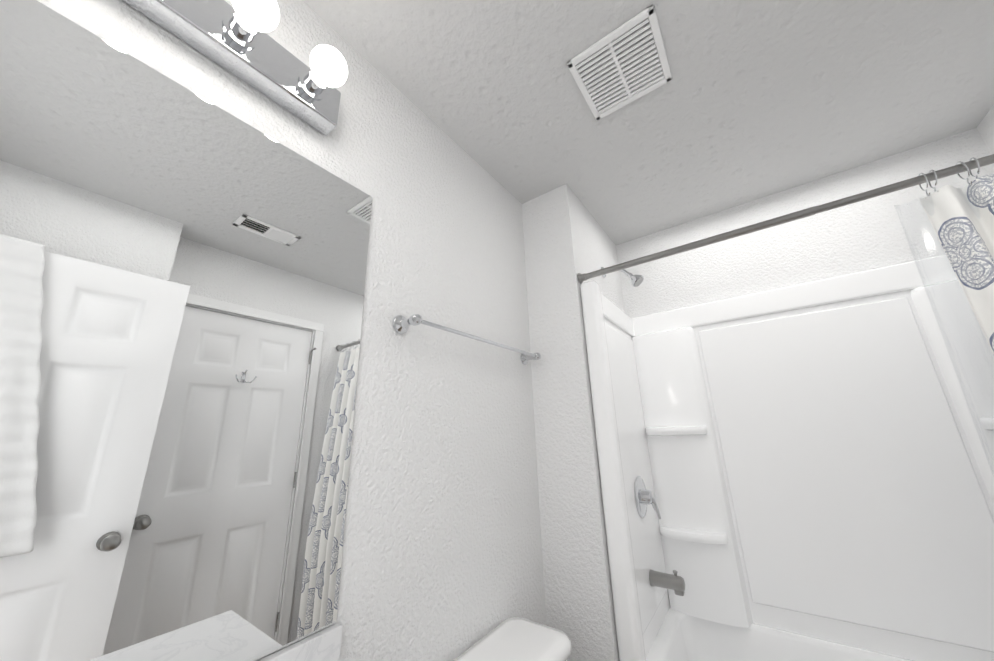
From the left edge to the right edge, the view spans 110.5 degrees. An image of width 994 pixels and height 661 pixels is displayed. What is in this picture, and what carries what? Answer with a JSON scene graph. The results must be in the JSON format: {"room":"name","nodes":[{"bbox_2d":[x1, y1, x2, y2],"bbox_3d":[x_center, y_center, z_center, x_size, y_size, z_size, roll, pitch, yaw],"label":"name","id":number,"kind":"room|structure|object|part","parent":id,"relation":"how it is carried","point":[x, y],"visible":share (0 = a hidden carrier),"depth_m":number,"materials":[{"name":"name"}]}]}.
{"room":"bathroom","nodes":[
{"label":"bathroom","id":0,"kind":"room"},
{"bbox_2d":[37,0,545,660],"bbox_3d":[-0.462,0.303,0.729,0.100,2.440,2.000,-13,-20,34],"label":"wall","id":1,"kind":"structure","parent":0,"point":[441,552],"depth_m":1.04,"materials":[{"name":"white paint"}]},
{"bbox_2d":[0,0,371,660],"bbox_3d":[-0.641,0.005,0.475,0.005,1.036,0.988,-13,-20,34],"label":"mirror","id":2,"kind":"object","parent":1,"relation":"attached to","point":[182,277],"visible":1,"depth_m":0.57,"materials":[{"name":"clear glass"}]},
{"bbox_2d":[122,0,347,135],"bbox_3d":[-0.563,-0.651,0.654,0.178,0.115,0.600,-13,-20,34],"label":"sconce","id":3,"kind":"object","parent":1,"relation":"attached to","point":[238,42],"visible":1,"depth_m":0.74,"materials":[{"name":"silver metal"}]},
{"bbox_2d":[393,314,540,364],"bbox_3d":[-0.048,0.046,1.248,0.084,0.056,0.736,-13,-20,34],"label":"towel rail","id":4,"kind":"object","parent":1,"relation":"attached to","point":[401,324],"visible":1,"depth_m":1.05,"materials":[{"name":"silver metal"}]},
{"bbox_2d":[522,184,624,660],"bbox_3d":[0.481,0.578,1.770,0.355,2.440,0.850,-13,-20,34],"label":"wall","id":5,"kind":"structure","parent":0,"point":[567,239],"depth_m":1.44,"materials":[{"name":"white paint"}]},
{"bbox_2d":[302,0,993,244],"bbox_3d":[0.537,-1.010,0.870,2.050,0.100,2.850,-13,-20,34],"label":"ceiling","id":6,"kind":"structure","parent":0,"point":[751,100],"depth_m":1.23,"materials":[{"name":"white paint"}]},
{"bbox_2d":[566,4,671,120],"bbox_3d":[0.412,-0.865,1.151,0.270,0.014,0.270,-13,-20,34],"label":"ceiling vent","id":7,"kind":"object","parent":6,"relation":"in","point":[624,64],"visible":1,"depth_m":1.13,"materials":[{"name":"white plastic"}]},
{"bbox_2d":[616,128,993,317],"bbox_3d":[1.529,0.463,1.488,1.695,2.440,0.100,-13,-20,34],"label":"wall","id":8,"kind":"structure","parent":0,"point":[867,234],"depth_m":1.69,"materials":[{"name":"white paint"}]},
{"bbox_2d":[977,105,993,154],"bbox_3d":[1.795,0.227,0.705,0.100,2.440,0.908,-13,-20,34],"label":"wall","id":9,"kind":"structure","parent":0,"point":[985,127],"depth_m":1.38,"materials":[{"name":"white paint"}]},
{"bbox_2d":[577,154,993,475],"bbox_3d":[1.001,0.523,0.885,1.491,1.930,0.223,-13,-20,34],"label":"rail","id":10,"kind":"object","parent":9,"relation":"attached to","point":[961,220],"visible":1,"depth_m":0.93,"materials":[{"name":"grey metal"}]},
{"bbox_3d":[0.979,-0.377,1.156,1.491,0.050,0.050,-13,-20,34],"label":"rod","id":11,"kind":"part","parent":10,"relation":"part of","materials":[{"name":"grey metal"}]},
{"bbox_2d":[918,154,993,475],"bbox_3d":[1.386,0.455,0.563,0.443,1.857,0.146,-13,-20,34],"label":"shower curtain","id":12,"kind":"object","parent":10,"relation":"hanging from","point":[962,219],"depth_m":0.90,"materials":[{"name":"fabric"}]},
{"bbox_3d":[0.613,1.428,0.160,2.050,0.100,2.850,-13,-20,34],"label":"floor","id":13,"kind":"structure","parent":0,"visible":0},
{"bbox_2d":[258,623,342,660],"bbox_3d":[-0.362,0.882,0.094,0.551,0.967,0.898,-13,-20,34],"label":"bathroom vanity","id":14,"kind":"object","parent":13,"relation":"on","point":[324,644],"visible":1,"depth_m":0.67,"materials":[{"name":"white paint"}]},
{"bbox_2d":[454,617,571,660],"bbox_3d":[0.222,1.154,0.637,0.768,0.716,0.498,-13,-20,34],"label":"toilet","id":15,"kind":"object","parent":13,"relation":"on","point":[515,639],"visible":1,"depth_m":0.97,"materials":[{"name":"white ceramic"}]},
{"bbox_2d":[580,254,993,660],"bbox_3d":[1.204,0.535,1.176,1.492,2.146,0.735,-13,-20,34],"label":"shower","id":16,"kind":"object","parent":13,"relation":"on","point":[801,472],"visible":0.94,"depth_m":1.44,"materials":[{"name":"white plastic"}]},
{"bbox_2d":[649,569,685,596],"bbox_3d":[0.711,1.043,1.438,0.130,0.084,0.060,-13,-20,34],"label":"faucet","id":17,"kind":"object","parent":16,"relation":"in","point":[674,582],"depth_m":1.42,"materials":[{"name":"grey metal"}]},
{"bbox_2d":[625,604,993,660],"bbox_3d":[1.230,1.341,0.940,1.489,0.467,0.735,-13,-20,34],"label":"bathtub","id":18,"kind":"object","parent":16,"relation":"in","point":[681,634],"depth_m":1.43,"materials":[{"name":"white plastic"}]}
]}

